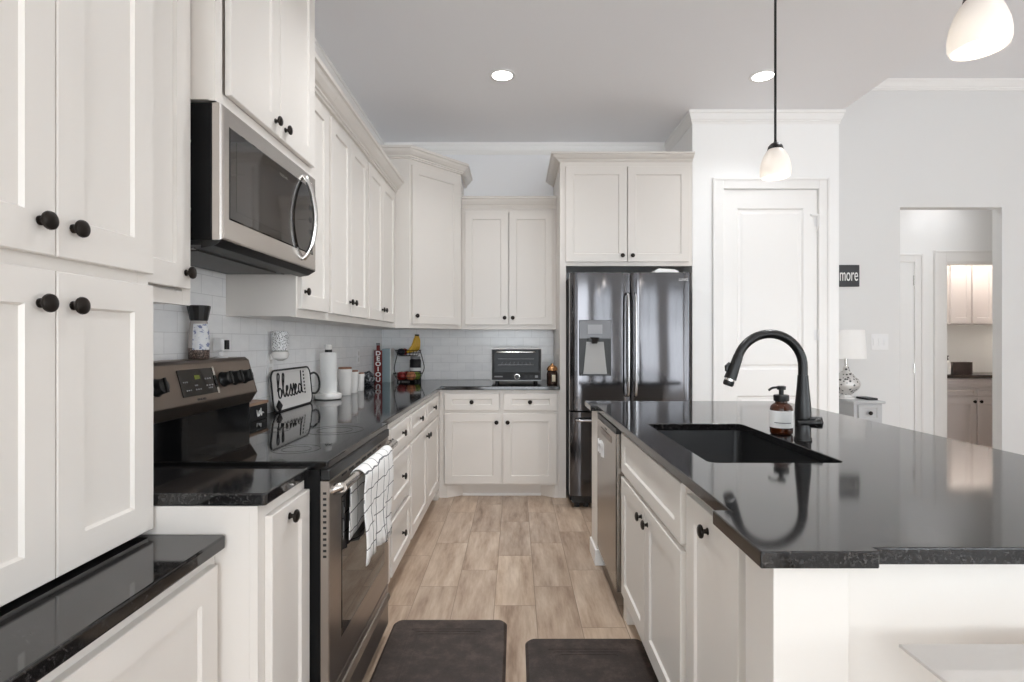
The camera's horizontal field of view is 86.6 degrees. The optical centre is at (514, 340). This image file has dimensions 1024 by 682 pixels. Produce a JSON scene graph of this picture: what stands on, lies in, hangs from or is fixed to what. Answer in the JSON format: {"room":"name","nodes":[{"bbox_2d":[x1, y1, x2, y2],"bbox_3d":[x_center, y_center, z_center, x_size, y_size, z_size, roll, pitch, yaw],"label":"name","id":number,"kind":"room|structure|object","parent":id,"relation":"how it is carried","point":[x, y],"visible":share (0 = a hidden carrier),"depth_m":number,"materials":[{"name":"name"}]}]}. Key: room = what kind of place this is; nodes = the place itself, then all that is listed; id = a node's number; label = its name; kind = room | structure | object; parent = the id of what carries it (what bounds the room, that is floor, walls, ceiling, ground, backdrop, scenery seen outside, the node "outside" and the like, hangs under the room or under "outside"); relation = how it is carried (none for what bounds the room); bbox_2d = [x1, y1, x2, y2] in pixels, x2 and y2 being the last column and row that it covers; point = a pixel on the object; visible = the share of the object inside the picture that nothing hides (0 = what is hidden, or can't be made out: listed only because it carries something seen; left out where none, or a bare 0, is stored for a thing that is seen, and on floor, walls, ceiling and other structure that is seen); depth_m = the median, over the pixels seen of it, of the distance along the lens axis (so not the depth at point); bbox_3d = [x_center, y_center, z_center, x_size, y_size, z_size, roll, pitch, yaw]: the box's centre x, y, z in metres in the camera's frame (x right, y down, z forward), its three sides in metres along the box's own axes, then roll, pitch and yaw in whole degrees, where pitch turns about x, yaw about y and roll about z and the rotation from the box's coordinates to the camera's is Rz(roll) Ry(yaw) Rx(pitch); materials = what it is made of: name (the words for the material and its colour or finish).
{"room":"kitchen","nodes":[
{"label":"kitchen","id":0,"kind":"room"},
{"bbox_2d":[382,155,568,379],"bbox_3d":[0.088,-0.297,5.205,2.717,3.156,0.109,0,0,0],"label":"wall","id":1,"kind":"structure","parent":0,"point":[446,354],"depth_m":5.15,"materials":[{"name":"tile"}]},
{"bbox_2d":[358,145,472,329],"bbox_3d":[-0.831,-0.822,4.704,0.858,1.435,0.893,0,0,0],"label":"upper cabinet","id":2,"kind":"object","parent":1,"relation":"attached to","point":[428,203],"visible":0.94,"depth_m":4.46,"materials":[{"name":"white paint"}]},
{"bbox_2d":[461,196,555,329],"bbox_3d":[-0.059,-0.692,4.968,0.850,1.175,0.366,0,0,0],"label":"upper cabinet","id":3,"kind":"object","parent":1,"relation":"attached to","point":[508,243],"visible":0.99,"depth_m":4.83,"materials":[{"name":"white paint"}]},
{"bbox_2d":[362,489,641,681],"bbox_3d":[2.615,1.311,1.200,7.970,0.060,10.600,0,0,0],"label":"floor","id":4,"kind":"structure","parent":0,"point":[526,563],"depth_m":2.95,"materials":[{"name":"brown wood"}]},
{"bbox_2d":[38,555,216,681],"bbox_3d":[-0.986,0.889,0.703,0.566,0.784,1.205,0,0,0],"label":"base cabinet","id":5,"kind":"object","parent":4,"relation":"on","point":[172,637],"visible":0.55,"depth_m":1.09,"materials":[{"name":"white paint"}]},
{"bbox_2d":[0,535,224,681],"bbox_3d":[-0.981,0.480,0.703,0.577,0.032,1.206,0,0,0],"label":"countertop","id":6,"kind":"structure","parent":5,"relation":"on","point":[41,629],"depth_m":0.98,"materials":[{"name":"black stone"}]},
{"bbox_2d":[0,0,152,606],"bbox_3d":[-1.040,-0.668,0.978,0.458,2.262,0.795,0,0,0],"label":"tall cabinet","id":7,"kind":"object","parent":6,"relation":"on","point":[76,76],"visible":1,"depth_m":1.05,"materials":[{"name":"white paint"}]},
{"bbox_2d":[141,480,308,681],"bbox_3d":[-0.922,0.840,1.452,0.694,0.883,0.289,0,0,0],"label":"base cabinet","id":8,"kind":"object","parent":4,"relation":"on","point":[263,564],"visible":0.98,"depth_m":1.31,"materials":[{"name":"white paint"}]},
{"bbox_2d":[153,466,310,505],"bbox_3d":[-0.934,0.382,1.452,0.669,0.030,0.290,0,0,0],"label":"countertop","id":9,"kind":"structure","parent":8,"relation":"on","point":[172,485],"depth_m":1.41,"materials":[{"name":"black stone"}]},
{"bbox_2d":[153,357,397,681],"bbox_3d":[-0.881,0.675,1.982,0.757,1.212,0.762,0,0,0],"label":"range","id":10,"kind":"object","parent":4,"relation":"on","point":[201,406],"visible":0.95,"depth_m":1.82,"materials":[{"name":"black metal"}]},
{"bbox_2d":[187,305,210,358],"bbox_3d":[-1.208,-0.034,2.075,0.080,0.204,0.080,0,0,0],"label":"grinder","id":11,"kind":"object","parent":10,"relation":"on","point":[198,334],"visible":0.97,"depth_m":2.05,"materials":[{"name":"grey glass"}]},
{"bbox_2d":[188,321,207,347],"bbox_3d":[-1.208,-0.025,2.075,0.074,0.103,0.074,0,0,0],"label":"jar","id":12,"kind":"object","parent":11,"relation":"on","point":[198,330],"depth_m":2.05,"materials":[{"name":"grey glass"}]},
{"bbox_2d":[213,338,228,357],"bbox_3d":[-1.210,0.028,2.235,0.052,0.080,0.052,0,0,0],"label":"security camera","id":13,"kind":"object","parent":10,"relation":"on","point":[219,344],"visible":1,"depth_m":2.21,"materials":[{"name":"white plastic"}]},
{"bbox_2d":[153,423,387,469],"bbox_3d":[-0.859,0.368,1.980,0.612,0.024,0.759,0,0,0],"label":"cooktop","id":14,"kind":"object","parent":10,"relation":"in","point":[319,446],"depth_m":1.85,"materials":[{"name":"black glass"}]},
{"bbox_2d":[349,445,393,565],"bbox_3d":[-0.508,0.593,1.969,0.064,0.350,0.412,0,0,0],"label":"dish towel","id":15,"kind":"object","parent":10,"relation":"hanging from","point":[370,500],"visible":0.99,"depth_m":1.91,"materials":[{"name":"white fabric"}]},
{"bbox_2d":[387,430,393,583],"bbox_3d":[-0.922,0.840,2.497,0.694,0.883,0.265,0,0,0],"label":"base cabinet","id":16,"kind":"object","parent":4,"relation":"on","point":[389,430],"visible":0.12,"depth_m":2.60,"materials":[{"name":"white paint"}]},
{"bbox_2d":[387,412,409,577],"bbox_3d":[-0.922,0.840,2.885,0.694,0.883,0.509,0,0,0],"label":"base cabinet","id":17,"kind":"object","parent":4,"relation":"on","point":[399,428],"visible":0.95,"depth_m":2.88,"materials":[{"name":"white paint"}]},
{"bbox_2d":[408,391,438,539],"bbox_3d":[-0.922,0.840,3.788,0.694,0.883,1.295,0,0,0],"label":"base cabinet","id":18,"kind":"object","parent":4,"relation":"on","point":[423,440],"visible":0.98,"depth_m":3.61,"materials":[{"name":"white paint"}]},
{"bbox_2d":[251,380,559,423],"bbox_3d":[-0.448,0.382,3.757,1.626,0.030,2.788,0,0,0],"label":"countertop","id":19,"kind":"structure","parent":18,"relation":"on","point":[384,402],"depth_m":3.24,"materials":[{"name":"black stone"}]},
{"bbox_2d":[249,400,268,422],"bbox_3d":[-1.220,0.324,2.510,0.077,0.086,0.188,0,0,0],"label":"box","id":20,"kind":"object","parent":19,"relation":"on","point":[257,408],"visible":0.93,"depth_m":2.51,"materials":[{"name":"black"}]},
{"bbox_2d":[269,366,319,412],"bbox_3d":[-1.228,0.258,3.044,0.056,0.221,0.629,0,0,0],"label":"sign","id":21,"kind":"object","parent":19,"relation":"on","point":[290,388],"visible":1,"depth_m":2.98,"materials":[{"name":"white metal"}]},
{"bbox_2d":[315,344,341,399],"bbox_3d":[-1.178,0.194,3.430,0.166,0.345,0.166,0,0,0],"label":"paper towel holder","id":22,"kind":"object","parent":19,"relation":"on","point":[328,359],"visible":1,"depth_m":3.39,"materials":[{"name":"white ceramic"}]},
{"bbox_2d":[338,367,351,395],"bbox_3d":[-1.155,0.272,3.690,0.094,0.190,0.094,0,0,0],"label":"canister","id":23,"kind":"object","parent":19,"relation":"on","point":[344,373],"visible":0.95,"depth_m":3.65,"materials":[{"name":"white ceramic"}]},
{"bbox_2d":[351,370,358,392],"bbox_3d":[-1.155,0.287,3.860,0.083,0.160,0.083,0,0,0],"label":"canister","id":24,"kind":"object","parent":19,"relation":"on","point":[354,389],"visible":0.59,"depth_m":3.83,"materials":[{"name":"white ceramic"}]},
{"bbox_2d":[358,372,364,390],"bbox_3d":[-1.150,0.299,4.010,0.077,0.135,0.077,0,0,0],"label":"canister","id":25,"kind":"object","parent":19,"relation":"on","point":[361,375],"visible":0.52,"depth_m":3.98,"materials":[{"name":"white ceramic"}]},
{"bbox_2d":[364,371,374,385],"bbox_3d":[-1.194,0.304,4.420,0.120,0.126,0.094,0,0,0],"label":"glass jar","id":26,"kind":"object","parent":19,"relation":"on","point":[369,378],"visible":0.89,"depth_m":4.39,"materials":[{"name":"glass"}]},
{"bbox_2d":[374,343,381,382],"bbox_3d":[-1.196,0.192,4.746,0.073,0.350,0.014,0,0,6],"label":"sign","id":27,"kind":"object","parent":19,"relation":"on","point":[377,353],"visible":0.99,"depth_m":4.74,"materials":[{"name":"red paint"}]},
{"bbox_2d":[382,349,393,381],"bbox_3d":[-1.145,0.218,4.904,0.079,0.298,0.151,0,0,0],"label":"box","id":28,"kind":"object","parent":19,"relation":"on","point":[387,354],"visible":0.94,"depth_m":4.83,"materials":[{"name":"blue"}]},
{"bbox_2d":[393,350,424,382],"bbox_3d":[-0.958,0.223,4.870,0.278,0.287,0.246,0,0,0],"label":"fruit basket","id":29,"kind":"object","parent":19,"relation":"on","point":[413,352],"visible":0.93,"depth_m":4.82,"materials":[{"name":"black metal"}]},
{"bbox_2d":[397,348,404,354],"bbox_3d":[-1.013,0.094,4.835,0.068,0.064,0.068,0,0,0],"label":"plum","id":30,"kind":"object","parent":29,"relation":"in","point":[401,353],"visible":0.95,"depth_m":4.81,"materials":[{"name":"black"}]},
{"bbox_2d":[397,372,405,379],"bbox_3d":[-1.008,0.306,4.825,0.084,0.079,0.084,0,0,0],"label":"apple","id":31,"kind":"object","parent":29,"relation":"in","point":[398,373],"visible":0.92,"depth_m":4.80,"materials":[{"name":"red food"}]},
{"bbox_2d":[406,371,415,379],"bbox_3d":[-0.922,0.306,4.820,0.084,0.079,0.084,0,0,0],"label":"peach","id":32,"kind":"object","parent":29,"relation":"in","point":[409,374],"visible":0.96,"depth_m":4.79,"materials":[{"name":"brown food"}]},
{"bbox_2d":[406,334,416,352],"bbox_3d":[-0.917,0.023,4.822,0.093,0.167,0.032,0,0,-20],"label":"banana","id":33,"kind":"object","parent":29,"relation":"in","point":[414,339],"visible":0.96,"depth_m":4.82,"materials":[{"name":"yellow food"}]},
{"bbox_2d":[410,356,420,380],"bbox_3d":[-0.928,0.255,5.060,0.105,0.224,0.105,0,0,0],"label":"glass jar","id":34,"kind":"object","parent":19,"relation":"on","point":[415,361],"visible":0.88,"depth_m":5.02,"materials":[{"name":"black glass"}]},
{"bbox_2d":[491,348,541,383],"bbox_3d":[0.013,0.214,4.766,0.435,0.305,0.369,0,0,0],"label":"toaster oven","id":35,"kind":"object","parent":19,"relation":"on","point":[507,364],"visible":1,"depth_m":4.61,"materials":[{"name":"grey metal"}]},
{"bbox_2d":[547,363,557,384],"bbox_3d":[0.312,0.277,4.559,0.092,0.180,0.094,0,0,0],"label":"bottle","id":36,"kind":"object","parent":19,"relation":"on","point":[552,375],"visible":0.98,"depth_m":4.52,"materials":[{"name":"brown glass"}]},
{"bbox_2d":[547,371,557,384],"bbox_3d":[0.312,0.308,4.560,0.092,0.118,0.092,0,0,0],"label":"jar","id":37,"kind":"object","parent":36,"relation":"on","point":[552,376],"depth_m":4.52,"materials":[{"name":"brown glass"}]},
{"bbox_2d":[369,620,506,681],"bbox_3d":[-0.290,1.272,1.962,0.509,0.017,1.025,0,0,0],"label":"floor mat","id":38,"kind":"object","parent":4,"relation":"on","point":[414,650],"visible":1,"depth_m":2.21,"materials":[{"name":"brown plastic"}]},
{"bbox_2d":[439,390,559,497],"bbox_3d":[-0.127,0.840,4.775,0.984,0.883,0.768,0,0,0],"label":"base cabinet","id":39,"kind":"object","parent":4,"relation":"on","point":[492,442],"visible":0.98,"depth_m":4.42,"materials":[{"name":"white paint"}]},
{"bbox_2d":[525,639,658,681],"bbox_3d":[0.294,1.272,1.810,0.502,0.017,1.019,0,0,0],"label":"floor mat","id":40,"kind":"object","parent":4,"relation":"on","point":[547,660],"visible":0.98,"depth_m":2.14,"materials":[{"name":"brown plastic"}]},
{"bbox_2d":[590,411,604,565],"bbox_3d":[0.897,0.840,3.203,0.884,0.883,0.216,0,0,0],"label":"island end panel","id":41,"kind":"object","parent":4,"relation":"on","point":[594,550],"visible":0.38,"depth_m":3.19,"materials":[{"name":"white paint"}]},
{"bbox_2d":[597,413,623,591],"bbox_3d":[0.757,0.842,2.805,0.585,0.869,0.570,0,0,0],"label":"dishwasher","id":42,"kind":"object","parent":4,"relation":"on","point":[609,473],"visible":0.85,"depth_m":2.67,"materials":[{"name":"grey metal"}]},
{"bbox_2d":[598,438,603,457],"bbox_3d":[0.466,0.579,2.944,0.009,0.087,0.179,0,0,0],"label":"magnet","id":43,"kind":"object","parent":42,"relation":"attached to","point":[601,447],"visible":1,"depth_m":2.92,"materials":[{"name":"white plastic"}]},
{"bbox_2d":[546,151,694,497],"bbox_3d":[0.869,-0.120,4.758,1.154,2.802,0.801,0,0,0],"label":"tall cabinet","id":44,"kind":"object","parent":4,"relation":"on","point":[617,211],"visible":0.99,"depth_m":4.42,"materials":[{"name":"white paint"}]},
{"bbox_2d":[566,272,690,506],"bbox_3d":[0.880,0.376,4.552,0.924,1.810,1.016,0,0,0],"label":"refrigerator","id":45,"kind":"object","parent":4,"relation":"on","point":[628,335],"visible":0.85,"depth_m":4.11,"materials":[{"name":"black metal"}]},
{"bbox_2d":[653,268,678,271],"bbox_3d":[1.175,-0.535,4.304,0.198,0.060,0.209,0,0,0],"label":"folded cloth","id":46,"kind":"object","parent":45,"relation":"on","point":[659,269],"visible":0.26,"depth_m":4.21,"materials":[{"name":"white fabric"}]},
{"bbox_2d":[621,432,690,681],"bbox_3d":[0.900,0.840,2.041,0.878,0.883,0.949,0,0,0],"label":"base cabinet","id":47,"kind":"object","parent":4,"relation":"on","point":[653,500],"visible":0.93,"depth_m":1.91,"materials":[{"name":"white paint"}]},
{"bbox_2d":[686,491,1023,681],"bbox_3d":[1.037,0.840,1.268,1.164,0.883,0.595,0,0,0],"label":"base cabinet","id":48,"kind":"object","parent":4,"relation":"on","point":[746,622],"visible":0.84,"depth_m":1.01,"materials":[{"name":"white paint"}]},
{"bbox_2d":[585,401,1023,568],"bbox_3d":[1.034,0.382,2.141,1.210,0.030,2.390,0,0,0],"label":"countertop","id":49,"kind":"structure","parent":48,"relation":"on","point":[878,493],"depth_m":1.34,"materials":[{"name":"black stone"}]},
{"bbox_2d":[657,430,820,462],"bbox_3d":[0.792,0.494,2.023,0.455,0.193,0.813,0,0,0],"label":"sink","id":50,"kind":"object","parent":49,"relation":"in","point":[714,446],"visible":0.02,"depth_m":2.41,"materials":[{"name":"black"}]},
{"bbox_2d":[723,330,823,440],"bbox_3d":[0.955,0.162,2.001,0.360,0.409,0.100,0,0,0],"label":"faucet","id":51,"kind":"object","parent":49,"relation":"on","point":[804,421],"visible":1,"depth_m":2.00,"materials":[{"name":"black metal"}]},
{"bbox_2d":[768,386,792,434],"bbox_3d":[1.052,0.272,2.145,0.085,0.190,0.086,0,0,45],"label":"soap dispenser","id":52,"kind":"object","parent":49,"relation":"on","point":[780,411],"visible":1,"depth_m":2.12,"materials":[{"name":"orange glass"}]},
{"bbox_2d":[770,401,792,434],"bbox_3d":[1.052,0.302,2.145,0.084,0.130,0.084,0,0,0],"label":"bottle","id":53,"kind":"object","parent":52,"relation":"on","point":[781,412],"depth_m":2.11,"materials":[{"name":"orange glass"}]},
{"bbox_2d":[839,397,885,422],"bbox_3d":[2.960,0.892,4.715,0.270,0.777,0.420,0,0,0],"label":"side table","id":54,"kind":"object","parent":4,"relation":"on","point":[871,410],"visible":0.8,"depth_m":4.54,"materials":[{"name":"grey paint"}]},
{"bbox_2d":[839,330,866,398],"bbox_3d":[2.902,0.204,4.760,0.310,0.600,0.310,0,0,0],"label":"table lamp","id":55,"kind":"object","parent":54,"relation":"on","point":[852,343],"visible":0.79,"depth_m":4.65,"materials":[{"name":"white ceramic"}]},
{"bbox_2d":[856,396,877,399],"bbox_3d":[3.045,0.495,4.700,0.090,0.018,0.160,0,0,0],"label":"phone","id":56,"kind":"object","parent":54,"relation":"on","point":[858,397],"visible":1,"depth_m":4.67,"materials":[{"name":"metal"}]},
{"bbox_2d":[899,644,1023,681],"bbox_3d":[1.157,0.902,0.520,0.986,0.757,0.840,0,0,0],"label":"table","id":57,"kind":"object","parent":4,"relation":"on","point":[947,662],"visible":1,"depth_m":0.89,"materials":[{"name":"grey paint"}]},
{"bbox_2d":[947,378,991,447],"bbox_3d":[5.160,0.801,6.106,1.080,0.800,0.503,0,0,0],"label":"base cabinet","id":58,"kind":"object","parent":4,"relation":"on","point":[969,400],"visible":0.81,"depth_m":5.89,"materials":[{"name":"grey paint"}]},
{"bbox_2d":[947,372,991,377],"bbox_3d":[5.160,0.384,6.109,1.120,0.033,0.498,0,0,0],"label":"countertop","id":59,"kind":"structure","parent":58,"relation":"on","point":[975,374],"depth_m":5.86,"materials":[{"name":"grey stone"}]},
{"bbox_2d":[947,356,950,374],"bbox_3d":[4.734,0.264,5.950,0.069,0.206,0.068,0,0,0],"label":"lotion bottle","id":60,"kind":"object","parent":59,"relation":"on","point":[948,361],"visible":0.54,"depth_m":5.92,"materials":[{"name":"white plastic"}]},
{"bbox_2d":[951,362,972,374],"bbox_3d":[4.895,0.299,5.990,0.210,0.136,0.120,0,0,0],"label":"box","id":61,"kind":"object","parent":59,"relation":"on","point":[957,368],"visible":0.76,"depth_m":5.93,"materials":[{"name":"brown"}]},
{"bbox_2d":[315,0,962,141],"bbox_3d":[0.645,-2.175,0.580,4.030,0.600,9.360,0,0,0],"label":"ceiling","id":62,"kind":"structure","parent":0,"point":[418,70],"depth_m":3.57,"materials":[{"name":"white paint"}]},
{"bbox_2d":[489,69,515,81],"bbox_3d":[-0.090,-1.872,3.830,0.190,0.006,0.190,0,0,0],"label":"recessed light","id":63,"kind":"object","parent":62,"relation":"in","point":[498,75],"visible":1,"depth_m":3.83,"materials":[{"name":"white plastic"}]},
{"bbox_2d":[748,69,777,82],"bbox_3d":[1.754,-1.872,3.840,0.190,0.006,0.190,0,0,0],"label":"recessed light","id":64,"kind":"object","parent":62,"relation":"in","point":[765,75],"visible":0.94,"depth_m":3.84,"materials":[{"name":"white plastic"}]},
{"bbox_2d":[759,0,791,180],"bbox_3d":[1.050,-1.267,2.190,0.120,1.214,0.120,0,0,0],"label":"pendant lamp","id":65,"kind":"object","parent":62,"relation":"hanging from","point":[775,165],"visible":1,"depth_m":2.17,"materials":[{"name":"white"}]},
{"bbox_2d":[946,0,1013,61],"bbox_3d":[1.050,-1.267,1.229,0.120,1.214,0.120,0,0,0],"label":"pendant lamp","id":66,"kind":"object","parent":62,"relation":"hanging from","point":[979,29],"visible":1,"depth_m":1.20,"materials":[{"name":"white glass"}]},
{"bbox_2d":[671,124,838,413],"bbox_3d":[2.045,-0.297,4.795,1.196,3.156,0.730,0,0,0],"label":"wall","id":67,"kind":"structure","parent":0,"point":[721,150],"depth_m":4.43,"materials":[{"name":"white paint"}]},
{"bbox_2d":[315,38,845,154],"bbox_3d":[0.703,-1.823,0.581,3.950,0.105,9.162,0,0,0],"label":"trim","id":68,"kind":"structure","parent":67,"relation":"attached to","point":[693,116],"depth_m":4.93,"materials":[{"name":"white paint"}]},
{"bbox_2d":[712,178,829,411],"bbox_3d":[2.084,-0.023,4.418,0.956,2.608,0.025,0,0,0],"label":"trim","id":69,"kind":"structure","parent":67,"relation":"attached to","point":[718,184],"depth_m":4.41,"materials":[{"name":"white paint"}]},
{"bbox_2d":[724,190,818,408],"bbox_3d":[2.101,0.018,4.418,0.800,2.503,0.104,0,0,0],"label":"door","id":70,"kind":"structure","parent":67,"relation":"in","point":[770,236],"depth_m":4.44,"materials":[{"name":"white paint"}]},
{"bbox_2d":[839,90,1023,454],"bbox_3d":[4.572,-0.549,5.000,3.857,3.660,0.100,0,0,0],"label":"wall","id":71,"kind":"structure","parent":0,"point":[899,150],"depth_m":4.95,"materials":[{"name":"white paint"}]},
{"bbox_2d":[839,265,858,286],"bbox_3d":[2.889,-0.593,4.939,0.478,0.197,0.020,0,0,0],"label":"wall sign","id":72,"kind":"object","parent":71,"relation":"attached to","point":[848,274],"visible":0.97,"depth_m":4.93,"materials":[{"name":"grey"}]},
{"bbox_2d":[871,334,887,349],"bbox_3d":[3.322,0.009,4.944,0.155,0.145,0.010,0,0,0],"label":"switch plate","id":73,"kind":"object","parent":71,"relation":"attached to","point":[878,341],"visible":1,"depth_m":4.94,"materials":[{"name":"white plastic"}]},
{"bbox_2d":[872,78,1023,89],"bbox_3d":[4.572,-2.337,4.933,3.857,0.105,0.036,0,0,0],"label":"trim","id":74,"kind":"structure","parent":71,"relation":"attached to","point":[889,83],"depth_m":4.93,"materials":[{"name":"white paint"}]},
{"bbox_2d":[900,210,991,434],"bbox_3d":[4.700,-0.119,5.350,3.600,2.800,0.600,0,0,0],"label":"wall","id":75,"kind":"structure","parent":0,"point":[924,232],"depth_m":5.55,"materials":[{"name":"white paint"}]},
{"bbox_2d":[900,254,923,432],"bbox_3d":[3.688,0.196,5.537,0.951,2.170,0.025,0,0,0],"label":"trim","id":76,"kind":"structure","parent":75,"relation":"attached to","point":[918,259],"depth_m":5.53,"materials":[{"name":"white paint"}]},
{"bbox_2d":[913,275,914,372],"bbox_3d":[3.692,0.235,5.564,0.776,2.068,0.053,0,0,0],"label":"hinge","id":77,"kind":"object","parent":75,"relation":"in","point":[913,275],"depth_m":5.54,"materials":[{"name":"white paint"}]},
{"bbox_2d":[933,250,991,437],"bbox_3d":[4.777,0.178,5.537,1.011,2.205,0.025,0,0,0],"label":"trim","id":78,"kind":"structure","parent":75,"relation":"attached to","point":[940,257],"depth_m":5.53,"materials":[{"name":"white paint"}]},
{"bbox_2d":[946,262,991,437],"bbox_3d":[4.777,0.238,5.600,0.765,2.085,0.110,0,0,0],"label":"trim","id":79,"kind":"structure","parent":75,"relation":"attached to","point":[947,263],"depth_m":5.55,"materials":[{"name":"white paint"}]},
{"bbox_2d":[889,0,1023,77],"bbox_3d":[4.630,-2.429,0.475,3.940,0.100,9.150,0,0,0],"label":"ceiling","id":80,"kind":"structure","parent":0,"point":[1008,62],"depth_m":4.66,"materials":[{"name":"white paint"}]},
{"bbox_2d":[947,325,991,371],"bbox_3d":[5.100,-0.119,6.055,2.600,2.800,0.810,0,0,0],"label":"wall","id":81,"kind":"structure","parent":0,"point":[965,343],"depth_m":6.36,"materials":[{"name":"white paint"}]},
{"bbox_2d":[947,266,991,324],"bbox_3d":[5.225,-0.654,6.204,0.750,0.930,0.308,0,0,0],"label":"upper cabinet","id":82,"kind":"object","parent":81,"relation":"attached to","point":[969,288],"visible":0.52,"depth_m":6.06,"materials":[{"name":"grey paint"}]},
{"bbox_3d":[-1.330,-0.297,0.630,0.120,3.156,9.260,0,0,0],"label":"wall","id":83,"kind":"structure","parent":0,"visible":0},
{"bbox_2d":[190,0,314,175],"bbox_3d":[-1.036,-1.204,1.982,0.448,0.990,0.907,0,0,0],"label":"upper cabinet","id":84,"kind":"object","parent":83,"relation":"attached to","point":[254,58],"visible":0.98,"depth_m":1.88,"materials":[{"name":"white paint"}]},
{"bbox_2d":[190,102,317,276],"bbox_3d":[-1.031,-0.490,1.980,0.456,0.427,0.761,0,0,0],"label":"microwave","id":85,"kind":"object","parent":84,"relation":"attached to","point":[253,209],"visible":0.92,"depth_m":1.77,"materials":[{"name":"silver metal"}]},
{"bbox_2d":[153,266,381,412],"bbox_3d":[-1.266,-0.027,3.236,0.009,0.784,3.848,0,0,0],"label":"wall","id":86,"kind":"structure","parent":83,"relation":"attached to","point":[250,338],"depth_m":2.64,"materials":[{"name":"tile"}]},
{"bbox_2d":[148,0,196,305],"bbox_3d":[-1.071,-0.692,1.454,0.376,1.175,0.284,0,0,0],"label":"upper cabinet","id":87,"kind":"object","parent":86,"relation":"attached to","point":[172,271],"visible":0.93,"depth_m":1.50,"materials":[{"name":"white paint"}]},
{"bbox_2d":[267,354,273,376],"bbox_3d":[-1.257,0.123,2.790,0.006,0.115,0.072,0,0,0],"label":"outlet","id":88,"kind":"object","parent":86,"relation":"attached to","point":[270,363],"visible":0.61,"depth_m":2.77,"materials":[{"name":"white plastic"}]},
{"bbox_2d":[270,331,288,360],"bbox_3d":[-1.209,0.025,2.795,0.088,0.151,0.086,0,0,0],"label":"wax warmer","id":89,"kind":"object","parent":86,"relation":"attached to","point":[279,339],"visible":1,"depth_m":2.76,"materials":[{"name":"white ceramic"}]},
{"bbox_2d":[271,331,288,350],"bbox_3d":[-1.208,0.000,2.795,0.084,0.100,0.084,0,0,0],"label":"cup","id":90,"kind":"object","parent":89,"relation":"on","point":[279,339],"depth_m":2.76,"materials":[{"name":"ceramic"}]},
{"bbox_2d":[226,52,340,319],"bbox_3d":[-1.071,-0.692,2.561,0.376,1.175,0.388,0,0,0],"label":"upper cabinet","id":91,"kind":"object","parent":86,"relation":"attached to","point":[255,296],"visible":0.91,"depth_m":2.52,"materials":[{"name":"white paint"}]},
{"bbox_2d":[276,90,376,324],"bbox_3d":[-1.071,-0.692,3.115,0.376,1.175,0.719,0,0,0],"label":"upper cabinet","id":92,"kind":"object","parent":86,"relation":"attached to","point":[351,141],"visible":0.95,"depth_m":3.05,"materials":[{"name":"white paint"}]},
{"bbox_2d":[323,142,403,327],"bbox_3d":[-1.071,-0.692,3.901,0.376,1.175,0.850,0,0,0],"label":"upper cabinet","id":93,"kind":"object","parent":86,"relation":"attached to","point":[384,180],"visible":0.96,"depth_m":3.81,"materials":[{"name":"white paint"}]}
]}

